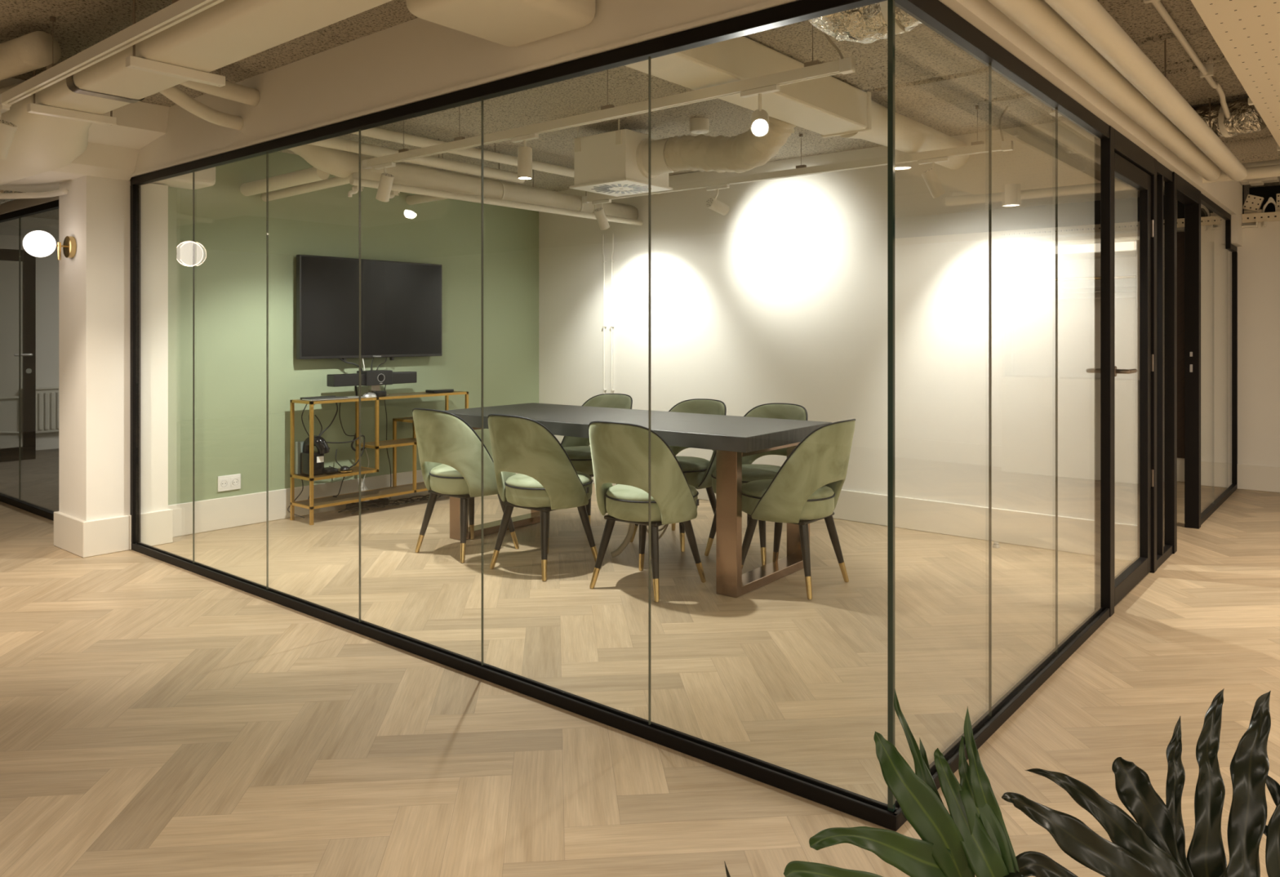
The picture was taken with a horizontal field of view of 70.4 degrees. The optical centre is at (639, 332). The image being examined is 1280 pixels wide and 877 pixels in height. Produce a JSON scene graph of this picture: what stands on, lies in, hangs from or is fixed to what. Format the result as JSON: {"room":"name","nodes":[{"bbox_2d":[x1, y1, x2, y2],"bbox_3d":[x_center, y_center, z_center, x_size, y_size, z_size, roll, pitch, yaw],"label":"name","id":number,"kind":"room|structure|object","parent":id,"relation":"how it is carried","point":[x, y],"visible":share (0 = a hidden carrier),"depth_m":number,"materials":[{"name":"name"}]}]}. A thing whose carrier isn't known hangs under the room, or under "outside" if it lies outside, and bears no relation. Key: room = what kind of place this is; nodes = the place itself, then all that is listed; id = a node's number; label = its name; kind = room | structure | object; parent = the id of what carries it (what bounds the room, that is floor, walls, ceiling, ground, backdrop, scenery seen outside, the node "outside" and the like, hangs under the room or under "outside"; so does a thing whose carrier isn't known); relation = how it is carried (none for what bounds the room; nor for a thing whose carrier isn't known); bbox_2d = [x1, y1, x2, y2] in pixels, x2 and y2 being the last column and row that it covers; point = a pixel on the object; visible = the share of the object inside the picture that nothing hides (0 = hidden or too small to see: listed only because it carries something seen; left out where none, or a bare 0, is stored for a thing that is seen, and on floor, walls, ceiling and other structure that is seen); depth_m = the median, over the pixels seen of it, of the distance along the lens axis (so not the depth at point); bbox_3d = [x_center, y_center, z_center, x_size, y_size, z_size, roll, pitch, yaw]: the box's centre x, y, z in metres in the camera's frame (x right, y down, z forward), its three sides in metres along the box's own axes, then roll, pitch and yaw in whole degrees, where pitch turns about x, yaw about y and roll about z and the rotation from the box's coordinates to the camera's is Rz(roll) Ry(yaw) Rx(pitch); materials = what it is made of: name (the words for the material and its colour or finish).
{"room":"office","nodes":[
{"label":"office","id":0,"kind":"room"},
{"bbox_2d":[0,216,58,450],"bbox_3d":[-5.828,0.015,10.408,0.200,2.469,4.170,0,0,40],"label":"wall","id":1,"kind":"structure","parent":0,"point":[46,267],"depth_m":9.48,"materials":[{"name":"paint"}]},
{"bbox_2d":[21,386,58,432],"bbox_3d":[-5.983,0.812,9.997,0.085,0.475,1.420,0,0,40],"label":"radiator","id":2,"kind":"object","parent":1,"relation":"attached to","point":[46,397],"visible":0.2,"depth_m":9.59,"materials":[{"name":"metal"}]},
{"bbox_2d":[21,386,58,390],"bbox_3d":[-5.977,0.585,9.992,0.070,0.020,1.420,0,0,40],"label":"grille","id":3,"kind":"object","parent":2,"relation":"attached to","point":[42,388],"depth_m":9.61,"materials":[{"name":"metal"}]},
{"bbox_2d":[0,448,58,511],"bbox_3d":[-3.778,1.244,8.729,5.200,0.011,4.140,0,0,40],"label":"floor","id":4,"kind":"structure","parent":0,"point":[39,476],"depth_m":7.71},
{"bbox_2d":[58,175,168,520],"bbox_3d":[-3.115,0.184,5.375,0.420,2.129,0.440,0,0,40],"label":"wall column","id":5,"kind":"structure","parent":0,"point":[94,284],"depth_m":5.21,"materials":[{"name":"paint"}]},
{"bbox_2d":[0,187,68,199],"bbox_3d":[-3.762,-0.810,5.275,0.989,0.036,0.218,0,0,0],"label":"conduit elbow","id":6,"kind":"object","parent":5,"relation":"attached to","point":[62,191],"visible":1,"depth_m":5.32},
{"bbox_2d":[22,230,76,259],"bbox_3d":[-3.330,-0.494,5.108,0.156,0.158,0.242,0,0,40],"label":"wall lamp","id":7,"kind":"object","parent":5,"relation":"attached to","point":[38,243],"visible":1,"depth_m":5.05,"materials":[{"name":"gold metal"}]},
{"bbox_2d":[53,508,173,557],"bbox_3d":[-3.117,1.149,5.375,0.462,0.199,0.482,0,0,40],"label":"baseboard","id":8,"kind":"structure","parent":5,"relation":"attached to","point":[80,537],"depth_m":5.20,"materials":[{"name":"paint"}]},
{"bbox_2d":[129,151,538,505],"bbox_3d":[-2.003,0.015,6.764,0.200,2.469,3.460,0,0,40],"label":"wall","id":9,"kind":"structure","parent":0,"point":[230,225],"depth_m":6.20,"materials":[{"name":"green paint"}]},
{"bbox_2d":[150,166,215,189],"bbox_3d":[-2.791,-1.055,5.437,0.280,0.330,0.390,0,0,40],"label":"soffit","id":10,"kind":"structure","parent":9,"relation":"attached to","point":[206,177],"depth_m":5.43,"materials":[{"name":"paint"}]},
{"bbox_2d":[217,473,240,491],"bbox_3d":[-2.638,0.961,5.831,0.012,0.098,0.148,0,0,40],"label":"wall socket","id":11,"kind":"object","parent":9,"relation":"attached to","point":[233,482],"visible":1,"depth_m":5.83,"materials":[{"name":"white plastic"}]},
{"bbox_2d":[240,167,329,195],"bbox_3d":[-2.216,-0.940,5.629,0.920,0.094,0.084,0,0,40],"label":"pipe","id":12,"kind":"object","parent":9,"relation":"attached to","point":[310,175],"visible":0.86,"depth_m":5.55,"materials":[{"name":"metal"}]},
{"bbox_2d":[261,172,359,201],"bbox_3d":[-2.079,-0.910,5.684,1.060,0.076,0.056,0,0,40],"label":"pipe","id":13,"kind":"object","parent":9,"relation":"attached to","point":[333,181],"visible":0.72,"depth_m":5.64,"materials":[{"name":"metal"}]},
{"bbox_2d":[168,469,517,537],"bbox_3d":[-1.894,1.149,6.724,0.018,0.199,3.147,0,0,40],"label":"baseboard","id":14,"kind":"structure","parent":9,"relation":"attached to","point":[217,513],"depth_m":5.98,"materials":[{"name":"paint"}]},
{"bbox_2d":[296,254,442,359],"bbox_3d":[-1.947,-0.165,6.597,0.098,0.730,1.190,0,0,40],"label":"television","id":15,"kind":"object","parent":9,"relation":"attached to","point":[402,302],"visible":1,"depth_m":6.51,"materials":[{"name":"black plastic"}]},
{"bbox_2d":[405,194,448,204],"bbox_3d":[-1.376,-1.015,6.596,0.980,0.080,0.070,0,0,40],"label":"pipe","id":16,"kind":"object","parent":9,"relation":"attached to","point":[416,198],"visible":0.34,"depth_m":6.78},
{"bbox_2d":[0,0,799,214],"bbox_3d":[-4.124,-1.050,6.250,12.430,0.340,0.060,0,0,40],"label":"ceiling beam","id":17,"kind":"structure","parent":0,"point":[417,56],"depth_m":3.65,"materials":[{"name":"paint"}]},
{"bbox_2d":[0,248,35,462],"bbox_3d":[-6.186,0.213,8.594,0.123,2.046,0.820,0,0,40],"label":"door","id":18,"kind":"structure","parent":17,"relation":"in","point":[28,451],"depth_m":8.87,"materials":[{"name":"black metal"}]},
{"bbox_2d":[0,199,58,520],"bbox_3d":[-6.045,0.184,7.841,7.240,2.129,0.044,0,0,40],"label":"window","id":19,"kind":"structure","parent":17,"relation":"in","point":[53,205],"depth_m":6.52,"materials":[{"name":"black metal"}]},
{"bbox_2d":[159,85,243,129],"bbox_3d":[-2.046,-1.075,4.175,0.101,0.184,0.500,0,0,29],"label":"pipe","id":20,"kind":"object","parent":17,"relation":"attached to","point":[175,95],"visible":0.8,"depth_m":4.17,"materials":[{"name":"metal"}]},
{"bbox_2d":[180,80,259,106],"bbox_3d":[-1.952,-1.141,4.097,0.100,0.132,0.490,0,0,35],"label":"pipe","id":21,"kind":"object","parent":17,"relation":"attached to","point":[231,91],"visible":0.44,"depth_m":4.16,"materials":[{"name":"metal"}]},
{"bbox_2d":[131,0,793,176],"bbox_3d":[-1.169,-0.905,3.758,4.640,0.014,0.006,0,0,40],"label":"trim","id":22,"kind":"structure","parent":17,"relation":"attached to","point":[772,2],"depth_m":3.15,"materials":[{"name":"paint"}]},
{"bbox_2d":[129,0,897,831],"bbox_3d":[-1.139,0.175,3.776,4.660,2.147,0.044,0,0,40],"label":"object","id":23,"kind":"structure","parent":17,"relation":"in","point":[864,807],"depth_m":2.91,"materials":[{"name":"black metal"}]},
{"bbox_2d":[0,480,1279,876],"bbox_3d":[-1.528,1.260,5.382,17.579,0.020,16.868,0,0,40],"label":"floor","id":24,"kind":"structure","parent":0,"point":[158,717],"depth_m":3.21,"materials":[{"name":"brown wood"}]},
{"bbox_2d":[346,497,388,511],"bbox_3d":[-1.952,1.226,6.508,0.045,0.046,0.330,0,0,40],"label":"power strip","id":25,"kind":"object","parent":24,"relation":"on","point":[380,500],"visible":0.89,"depth_m":6.48,"materials":[{"name":"black plastic"}]},
{"bbox_2d":[289,391,468,524],"bbox_3d":[-1.823,0.848,6.495,0.268,0.803,1.318,0,0,40],"label":"shelf unit","id":26,"kind":"object","parent":24,"relation":"on","point":[311,504],"visible":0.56,"depth_m":6.30,"materials":[{"name":"gold metal"}]},
{"bbox_2d":[295,435,337,475],"bbox_3d":[-2.162,0.814,6.088,0.197,0.262,0.215,0,0,40],"label":"coffee machine","id":27,"kind":"object","parent":26,"relation":"on","point":[302,447],"visible":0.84,"depth_m":6.04,"materials":[{"name":"black plastic"}]},
{"bbox_2d":[324,466,337,474],"bbox_3d":[-2.101,0.927,6.121,0.110,0.034,0.085,0,0,40],"label":"drip tray","id":28,"kind":"object","parent":27,"relation":"on","point":[327,470],"depth_m":6.08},
{"bbox_2d":[302,395,365,400],"bbox_3d":[-2.064,0.439,6.134,0.120,0.012,0.410,0,0,40],"label":"keyboard","id":29,"kind":"object","parent":26,"relation":"on","point":[339,397],"visible":1,"depth_m":6.06,"materials":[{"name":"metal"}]},
{"bbox_2d":[326,435,364,468],"bbox_3d":[-2.015,0.825,6.240,0.058,0.219,0.336,0,0,36],"label":"cable","id":30,"kind":"object","parent":26,"relation":"on","point":[361,435],"visible":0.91,"depth_m":6.30,"materials":[{"name":"black rubber"}]},
{"bbox_2d":[326,369,417,395],"bbox_3d":[-1.891,0.356,6.445,0.139,0.179,0.680,0,0,40],"label":"bar","id":31,"kind":"object","parent":26,"relation":"on","point":[373,379],"visible":0.98,"depth_m":6.38,"materials":[{"name":"black plastic"}]},
{"bbox_2d":[384,384,391,500],"bbox_3d":[-1.851,0.794,6.668,0.013,0.890,0.071,0,0,30],"label":"cable","id":32,"kind":"object","parent":26,"relation":"hanging from","point":[385,384],"visible":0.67,"depth_m":6.66,"materials":[{"name":"black rubber"}]},
{"bbox_2d":[425,388,453,392],"bbox_3d":[-1.510,0.435,6.843,0.100,0.021,0.190,0,0,40],"label":"media box","id":33,"kind":"object","parent":26,"relation":"on","point":[438,390],"visible":1,"depth_m":6.79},
{"bbox_2d":[412,408,519,562],"bbox_3d":[-1.004,0.833,5.203,0.524,0.838,0.606,0,0,38],"label":"dining chair","id":34,"kind":"object","parent":24,"relation":"on","point":[444,437],"visible":0.85,"depth_m":4.99,"materials":[{"name":"green fabric"}]},
{"bbox_2d":[430,463,462,476],"bbox_3d":[-0.973,0.778,5.242,0.442,0.044,0.482,0,0,38],"label":"cushion","id":35,"kind":"object","parent":34,"relation":"on","point":[436,469],"depth_m":5.07,"materials":[{"name":"green fabric"}]},
{"bbox_2d":[487,413,597,581],"bbox_3d":[-0.519,0.833,4.840,0.524,0.838,0.606,0,0,38],"label":"dining chair","id":36,"kind":"object","parent":24,"relation":"on","point":[546,480],"visible":1,"depth_m":4.64,"materials":[{"name":"green fabric"}]},
{"bbox_2d":[506,471,591,488],"bbox_3d":[-0.488,0.778,4.879,0.442,0.044,0.482,0,0,38],"label":"cushion","id":37,"kind":"object","parent":36,"relation":"on","point":[513,480],"depth_m":4.69,"materials":[{"name":"green fabric"}]},
{"bbox_2d":[560,393,632,522],"bbox_3d":[-0.333,0.833,5.991,0.524,0.838,0.605,0,0,39],"label":"dining chair","id":38,"kind":"object","parent":24,"relation":"on","point":[578,450],"visible":0.23,"depth_m":6.11,"materials":[{"name":"green fabric"}]},
{"bbox_2d":[563,445,591,459],"bbox_3d":[-0.364,0.778,5.952,0.442,0.044,0.482,0,0,39],"label":"cushion","id":39,"kind":"object","parent":38,"relation":"on","point":[574,452],"depth_m":5.81,"materials":[{"name":"green fabric"}]},
{"bbox_2d":[444,402,831,597],"bbox_3d":[-0.123,0.864,5.201,2.230,0.771,0.890,0,0,38],"label":"conference table","id":40,"kind":"object","parent":24,"relation":"on","point":[733,437],"visible":0.68,"depth_m":4.60,"materials":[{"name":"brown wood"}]},
{"bbox_2d":[610,523,668,557],"bbox_3d":[-0.011,0.899,5.013,0.500,0.696,0.168,0,0,40],"label":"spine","id":41,"kind":"object","parent":40,"relation":"hanging from","point":[631,527],"visible":0.1,"depth_m":5.04,"materials":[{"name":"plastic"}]},
{"bbox_2d":[588,420,706,601],"bbox_3d":[0.030,0.833,4.483,0.524,0.838,0.605,0,0,36],"label":"dining chair","id":42,"kind":"object","parent":24,"relation":"on","point":[619,450],"visible":0.99,"depth_m":4.29,"materials":[{"name":"green fabric"}]},
{"bbox_2d":[605,484,697,501],"bbox_3d":[0.059,0.778,4.523,0.442,0.044,0.482,0,0,36],"label":"cushion","id":43,"kind":"object","parent":42,"relation":"on","point":[618,492],"depth_m":4.33,"materials":[{"name":"green fabric"}]},
{"bbox_2d":[629,398,726,551],"bbox_3d":[0.241,0.833,5.483,0.524,0.838,0.606,0,0,40],"label":"dining chair","id":44,"kind":"object","parent":24,"relation":"on","point":[697,471],"visible":0.37,"depth_m":5.44,"materials":[{"name":"green fabric"}]},
{"bbox_2d":[675,456,709,471],"bbox_3d":[0.209,0.778,5.445,0.442,0.044,0.482,0,0,40],"label":"cushion","id":45,"kind":"object","parent":44,"relation":"on","point":[686,463],"depth_m":5.32,"materials":[{"name":"green fabric"}]},
{"bbox_2d":[704,403,808,565],"bbox_3d":[0.668,0.833,5.136,0.524,0.838,0.606,0,0,42],"label":"dining chair","id":46,"kind":"object","parent":24,"relation":"on","point":[750,472],"visible":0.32,"depth_m":5.18,"materials":[{"name":"green fabric"}]},
{"bbox_2d":[712,463,781,481],"bbox_3d":[0.635,0.778,5.098,0.442,0.044,0.482,0,0,42],"label":"cushion","id":47,"kind":"object","parent":46,"relation":"on","point":[750,472],"depth_m":4.98,"materials":[{"name":"green fabric"}]},
{"bbox_2d":[742,418,855,599],"bbox_3d":[0.771,0.833,4.525,0.605,0.838,0.524,0,0,39],"label":"dining chair","id":48,"kind":"object","parent":24,"relation":"on","point":[806,488],"visible":0.98,"depth_m":4.31,"materials":[{"name":"green fabric"}]},
{"bbox_2d":[742,479,834,499],"bbox_3d":[0.732,0.778,4.556,0.482,0.044,0.442,0,0,39],"label":"cushion","id":49,"kind":"object","parent":48,"relation":"on","point":[753,490],"depth_m":4.42,"materials":[{"name":"green fabric"}]},
{"bbox_2d":[724,688,1279,876],"bbox_3d":[0.412,0.831,0.952,0.645,0.836,0.309,0,0,8],"label":"potted plant","id":50,"kind":"object","parent":24,"relation":"on","point":[973,838],"visible":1,"depth_m":1.00,"materials":[{"name":"green plant"}]},
{"bbox_2d":[0,0,1279,219],"bbox_3d":[-1.541,-1.242,5.394,17.700,0.075,16.380,0,0,40],"label":"ceiling","id":51,"kind":"structure","parent":0,"point":[939,86],"depth_m":4.48,"materials":[{"name":"concrete"}]},
{"bbox_2d":[0,189,25,204],"bbox_3d":[-4.738,-0.950,6.394,1.710,0.247,0.220,0,0,38],"label":"duct","id":52,"kind":"object","parent":51,"relation":"hanging from","point":[2,201],"visible":0.19,"depth_m":5.91,"materials":[{"name":"beige"}]},
{"bbox_2d":[0,31,61,80],"bbox_3d":[-3.187,-1.109,3.939,1.844,0.195,0.304,0,0,29],"label":"pipe","id":53,"kind":"object","parent":51,"relation":"attached to","point":[33,51],"visible":0.99,"depth_m":3.57,"materials":[{"name":"metal"}]},
{"bbox_2d":[0,77,168,192],"bbox_3d":[-3.808,-1.050,4.539,1.500,0.340,2.170,0,0,40],"label":"beam","id":54,"kind":"structure","parent":51,"relation":"attached to","point":[112,152],"depth_m":4.98,"materials":[{"name":"paint"}]},
{"bbox_2d":[0,0,224,106],"bbox_3d":[-1.322,-1.094,2.720,3.650,0.256,0.036,0,0,40],"label":"cable tray","id":55,"kind":"object","parent":51,"relation":"hanging from","point":[179,11],"visible":1,"depth_m":3.13,"materials":[{"name":"white metal"}]},
{"bbox_2d":[0,105,17,159],"bbox_3d":[-2.758,-0.860,3.910,0.166,0.221,0.091,0,0,17],"label":"track spotlight","id":56,"kind":"object","parent":55,"relation":"attached to","point":[7,130],"visible":1,"depth_m":3.89,"materials":[{"name":"white metal"}]},
{"bbox_2d":[0,0,392,185],"bbox_3d":[-2.865,-1.032,4.187,7.200,0.385,0.730,0,0,40],"label":"duct","id":57,"kind":"object","parent":51,"relation":"hanging from","point":[53,123],"visible":0.84,"depth_m":3.27,"materials":[{"name":"metal"}]},
{"bbox_2d":[308,137,524,182],"bbox_3d":[-1.470,-1.125,5.440,0.065,0.194,2.061,0,0,40],"label":"ceiling pipe","id":58,"kind":"object","parent":51,"relation":"hanging from","point":[335,143],"visible":0.56,"depth_m":5.60,"materials":[{"name":"metal"}]},
{"bbox_2d":[287,143,643,225],"bbox_3d":[-0.994,-1.019,6.173,0.311,0.449,2.890,0,0,43],"label":"insulated pipe","id":59,"kind":"object","parent":51,"relation":"hanging from","point":[408,178],"visible":0.72,"depth_m":5.83,"materials":[{"name":"metal"}]},
{"bbox_2d":[351,127,659,194],"bbox_3d":[-0.920,-1.154,5.815,0.061,0.137,3.339,0,0,40],"label":"ceiling pipe","id":60,"kind":"object","parent":51,"relation":"hanging from","point":[375,132],"visible":0.41,"depth_m":5.61,"materials":[{"name":"metal"}]},
{"bbox_2d":[362,25,855,168],"bbox_3d":[-0.419,-1.094,4.343,3.128,0.256,0.044,0,0,40],"label":"track","id":61,"kind":"object","parent":51,"relation":"hanging from","point":[813,69],"visible":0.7,"depth_m":4.01,"materials":[{"name":"white metal"}]},
{"bbox_2d":[374,162,395,201],"bbox_3d":[-1.466,-0.862,5.215,0.170,0.217,0.078,0,0,40],"label":"track spotlight","id":62,"kind":"object","parent":61,"relation":"attached to","point":[385,184],"visible":1,"depth_m":5.19,"materials":[{"name":"white plastic"}]},
{"bbox_2d":[511,133,538,179],"bbox_3d":[-0.567,-0.867,4.471,0.170,0.209,0.072,0,0,40],"label":"track spotlight","id":63,"kind":"object","parent":61,"relation":"attached to","point":[524,153],"visible":1,"depth_m":4.44,"materials":[{"name":"white metal"}]},
{"bbox_2d":[740,84,780,136],"bbox_3d":[0.476,-0.871,3.606,0.118,0.200,0.163,0,0,-16],"label":"track spotlight","id":64,"kind":"object","parent":61,"relation":"attached to","point":[759,117],"visible":1,"depth_m":3.56,"materials":[{"name":"white plastic"}]},
{"bbox_2d":[568,118,676,196],"bbox_3d":[-0.046,-1.036,5.361,0.615,0.358,0.435,0,0,40],"label":"air conditioning unit","id":65,"kind":"object","parent":51,"relation":"hanging from","point":[615,162],"visible":0.87,"depth_m":5.23,"materials":[{"name":"white paint"}]},
{"bbox_2d":[405,0,968,168],"bbox_3d":[0.656,-1.103,4.159,0.420,0.255,3.879,0,0,40],"label":"air duct","id":66,"kind":"object","parent":51,"relation":"hanging from","point":[828,106],"visible":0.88,"depth_m":3.69,"materials":[{"name":"metal"}]},
{"bbox_2d":[663,115,795,173],"bbox_3d":[0.485,-1.010,4.838,0.249,0.313,0.921,0,0,-38],"label":"flexible hose","id":67,"kind":"object","parent":66,"relation":"attached to","point":[740,153],"visible":0.75,"depth_m":4.80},
{"bbox_2d":[689,117,709,133],"bbox_3d":[0.340,-1.183,5.187,0.112,0.074,0.112,0,0,40],"label":"ceiling spotlight","id":68,"kind":"object","parent":51,"relation":"attached to","point":[697,125],"visible":1,"depth_m":5.14,"materials":[{"name":"metal"}]},
{"bbox_2d":[582,105,1013,203],"bbox_3d":[0.785,-1.091,5.764,3.079,0.261,0.093,0,0,40],"label":"track","id":69,"kind":"object","parent":51,"relation":"hanging from","point":[977,147],"visible":0.94,"depth_m":5.40,"materials":[{"name":"white metal"}]},
{"bbox_2d":[591,199,611,230],"bbox_3d":[-0.279,-0.858,6.609,0.124,0.217,0.149,0,0,-12],"label":"track spotlight","id":70,"kind":"object","parent":69,"relation":"attached to","point":[600,215],"visible":1,"depth_m":6.58,"materials":[{"name":"white plastic"}]},
{"bbox_2d":[706,184,729,215],"bbox_3d":[0.510,-0.872,5.957,0.162,0.188,0.139,0,0,-5],"label":"track spotlight","id":71,"kind":"object","parent":69,"relation":"attached to","point":[712,203],"visible":1,"depth_m":5.93,"materials":[{"name":"white plastic"}]},
{"bbox_2d":[917,156,949,198],"bbox_3d":[1.626,-0.858,5.030,0.161,0.217,0.104,0,0,11],"label":"track spotlight","id":72,"kind":"object","parent":69,"relation":"attached to","point":[930,176],"visible":1,"depth_m":5.00,"materials":[{"name":"white plastic"}]},
{"bbox_2d":[808,0,922,44],"bbox_3d":[0.749,-1.078,2.856,0.535,0.264,0.315,0,0,40],"label":"duct","id":73,"kind":"object","parent":51,"relation":"hanging from","point":[868,24],"visible":0.48,"depth_m":2.88,"materials":[{"name":"silver"}]},
{"bbox_2d":[986,0,1220,181],"bbox_3d":[1.476,-1.076,3.111,0.098,0.299,6.312,0,0,40],"label":"pipe","id":74,"kind":"object","parent":51,"relation":"hanging from","point":[1036,18],"visible":0.93,"depth_m":3.30,"materials":[{"name":"metal"}]},
{"bbox_2d":[1044,0,1247,181],"bbox_3d":[1.611,-1.076,3.077,0.098,0.299,6.432,0,0,40],"label":"pipe","id":75,"kind":"object","parent":51,"relation":"hanging from","point":[1088,18],"visible":1,"depth_m":3.31,"materials":[{"name":"metal"}]},
{"bbox_2d":[1143,0,1231,119],"bbox_3d":[1.803,-1.162,3.190,0.052,0.127,3.852,0,0,40],"label":"conduit","id":76,"kind":"object","parent":51,"relation":"attached to","point":[1206,70],"visible":0.99,"depth_m":3.85,"materials":[{"name":"metal"}]},
{"bbox_2d":[1169,97,1266,140],"bbox_3d":[3.029,-1.119,4.771,0.214,0.190,0.455,0,0,-38],"label":"duct","id":77,"kind":"object","parent":51,"relation":"attached to","point":[1245,117],"visible":0.55,"depth_m":4.65,"materials":[{"name":"silver"}]},
{"bbox_2d":[1191,0,1279,151],"bbox_3d":[2.375,-1.029,2.955,0.858,0.061,5.620,0,0,40],"label":"perforated panel","id":78,"kind":"object","parent":51,"relation":"hanging from","point":[1246,33],"visible":1,"depth_m":3.13,"materials":[{"name":"white metal"}]},
{"bbox_2d":[1240,176,1279,186],"bbox_3d":[4.841,-1.185,7.094,0.240,0.040,0.180,0,0,40],"label":"strip","id":79,"kind":"object","parent":51,"relation":"attached to","point":[1258,181],"visible":0.93,"depth_m":7.06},
{"bbox_2d":[538,120,1137,524],"bbox_3d":[0.975,0.015,6.479,4.750,2.469,0.100,0,0,40],"label":"wall","id":80,"kind":"structure","parent":0,"point":[781,296],"depth_m":5.90,"materials":[{"name":"paint"}]},
{"bbox_2d":[601,234,606,393],"bbox_3d":[-0.297,0.117,7.449,0.035,1.855,0.027,0,0,40],"label":"conduit","id":81,"kind":"object","parent":80,"relation":"attached to","point":[602,235],"visible":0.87,"depth_m":7.44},
{"bbox_2d":[609,233,613,393],"bbox_3d":[-0.226,0.117,7.390,0.035,1.855,0.027,0,0,40],"label":"conduit","id":82,"kind":"object","parent":80,"relation":"attached to","point":[611,260],"visible":0.9,"depth_m":7.38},
{"bbox_2d":[591,476,1137,560],"bbox_3d":[0.937,1.149,6.434,4.750,0.199,0.018,0,0,40],"label":"baseboard","id":83,"kind":"structure","parent":80,"relation":"attached to","point":[1075,535],"depth_m":5.48,"materials":[{"name":"paint"}]},
{"bbox_2d":[938,0,1242,217],"bbox_3d":[2.731,-1.067,4.810,0.085,0.305,6.470,0,0,40],"label":"wall","id":84,"kind":"structure","parent":0,"point":[982,15],"depth_m":3.48,"materials":[{"name":"paint"}]},
{"bbox_2d":[893,0,1109,828],"bbox_3d":[1.340,0.168,3.150,0.044,2.162,2.238,0,0,40],"label":"partition frame","id":85,"kind":"structure","parent":84,"relation":"in","point":[933,14],"depth_m":2.96,"materials":[{"name":"black metal"}]},
{"bbox_2d":[1085,125,1156,617],"bbox_3d":[2.366,0.168,4.407,0.188,2.162,1.025,0,0,40],"label":"door","id":86,"kind":"structure","parent":84,"relation":"in","point":[1117,157],"depth_m":4.16,"materials":[{"name":"black metal"}]},
{"bbox_2d":[1156,160,1173,568],"bbox_3d":[2.851,0.168,4.973,0.044,2.162,0.465,0,0,40],"label":"window","id":87,"kind":"structure","parent":84,"relation":"in","point":[1164,175],"depth_m":4.92,"materials":[{"name":"black metal"}]},
{"bbox_2d":[1163,171,1200,553],"bbox_3d":[3.288,0.168,5.517,0.080,2.162,0.930,0,0,40],"label":"door","id":88,"kind":"structure","parent":84,"relation":"in","point":[1180,189],"depth_m":5.62,"materials":[{"name":"black metal"}]},
{"bbox_2d":[1200,192,1237,524],"bbox_3d":[4.189,0.168,6.589,0.044,2.162,1.870,0,0,40],"label":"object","id":89,"kind":"structure","parent":84,"relation":"in","point":[1220,473],"depth_m":6.63,"materials":[{"name":"black glass"}]},
{"bbox_2d":[1231,213,1242,246],"bbox_3d":[4.674,-0.805,7.154,0.085,0.220,0.380,0,0,40],"label":"trim","id":90,"kind":"structure","parent":84,"relation":"attached to","point":[1236,220],"depth_m":7.02,"materials":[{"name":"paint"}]},
{"bbox_2d":[1202,164,1279,182],"bbox_3d":[4.160,-0.985,5.256,1.544,0.072,0.072,0,0,40],"label":"pipe","id":91,"kind":"object","parent":84,"relation":"attached to","point":[1271,171],"visible":0.52,"depth_m":5.54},
{"bbox_2d":[1217,159,1279,169],"bbox_3d":[4.249,-1.040,5.364,1.544,0.068,0.068,0,0,40],"label":"pipe","id":92,"kind":"object","parent":84,"relation":"attached to","point":[1276,162],"visible":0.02,"depth_m":5.64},
{"bbox_2d":[1177,226,1184,231],"bbox_3d":[2.933,0.015,9.077,4.450,2.469,0.120,0,0,40],"label":"wall","id":93,"kind":"structure","parent":0,"point":[1179,228],"depth_m":7.65,"materials":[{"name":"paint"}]},
{"bbox_2d":[1177,457,1184,481],"bbox_3d":[2.952,1.149,8.971,4.255,0.199,0.020,0,0,40],"label":"baseboard","id":94,"kind":"structure","parent":93,"relation":"attached to","point":[1180,461],"depth_m":7.63,"materials":[{"name":"paint"}]},
{"bbox_2d":[1177,231,1184,457],"bbox_3d":[4.103,0.099,8.006,1.260,1.898,0.033,0,0,40],"label":"wood panel","id":95,"kind":"object","parent":93,"relation":"attached to","point":[1180,235],"visible":0.02,"depth_m":7.62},
{"bbox_2d":[1177,184,1279,218],"bbox_3d":[6.755,-1.135,6.002,5.500,0.430,0.500,0,0,40],"label":"wall niche","id":96,"kind":"object","parent":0,"point":[1265,192],"visible":0.21,"depth_m":7.54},
{"bbox_2d":[1243,194,1263,213],"bbox_3d":[4.915,-1.032,7.277,0.142,0.164,0.062,0,0,40],"label":"junction box","id":97,"kind":"object","parent":96,"relation":"attached to","point":[1252,203],"visible":0.98,"depth_m":7.25,"materials":[{"name":"white metal"}]},
{"bbox_2d":[1200,220,1279,466],"bbox_3d":[6.660,0.165,5.833,5.430,2.169,0.120,0,0,40],"label":"wall","id":98,"kind":"structure","parent":0,"point":[1259,255],"depth_m":7.21,"materials":[{"name":"paint"}]},
{"bbox_2d":[1177,211,1279,227],"bbox_3d":[5.583,-0.915,6.626,3.900,0.070,0.030,0,0,40],"label":"cable tray","id":99,"kind":"object","parent":98,"relation":"attached to","point":[1264,216],"visible":0.29,"depth_m":7.19,"materials":[{"name":"white metal"}]},
{"bbox_2d":[1200,461,1279,492],"bbox_3d":[6.578,1.149,5.812,5.330,0.199,0.018,0,0,40],"label":"baseboard","id":100,"kind":"structure","parent":98,"relation":"attached to","point":[1250,477],"depth_m":7.20,"materials":[{"name":"paint"}]},
{"bbox_2d":[1275,193,1279,211],"bbox_3d":[5.077,-1.025,7.144,0.120,0.150,0.062,0,0,40],"label":"junction box","id":101,"kind":"object","parent":98,"relation":"attached to","point":[1277,195],"visible":0.98,"depth_m":7.15,"materials":[{"name":"white metal"}]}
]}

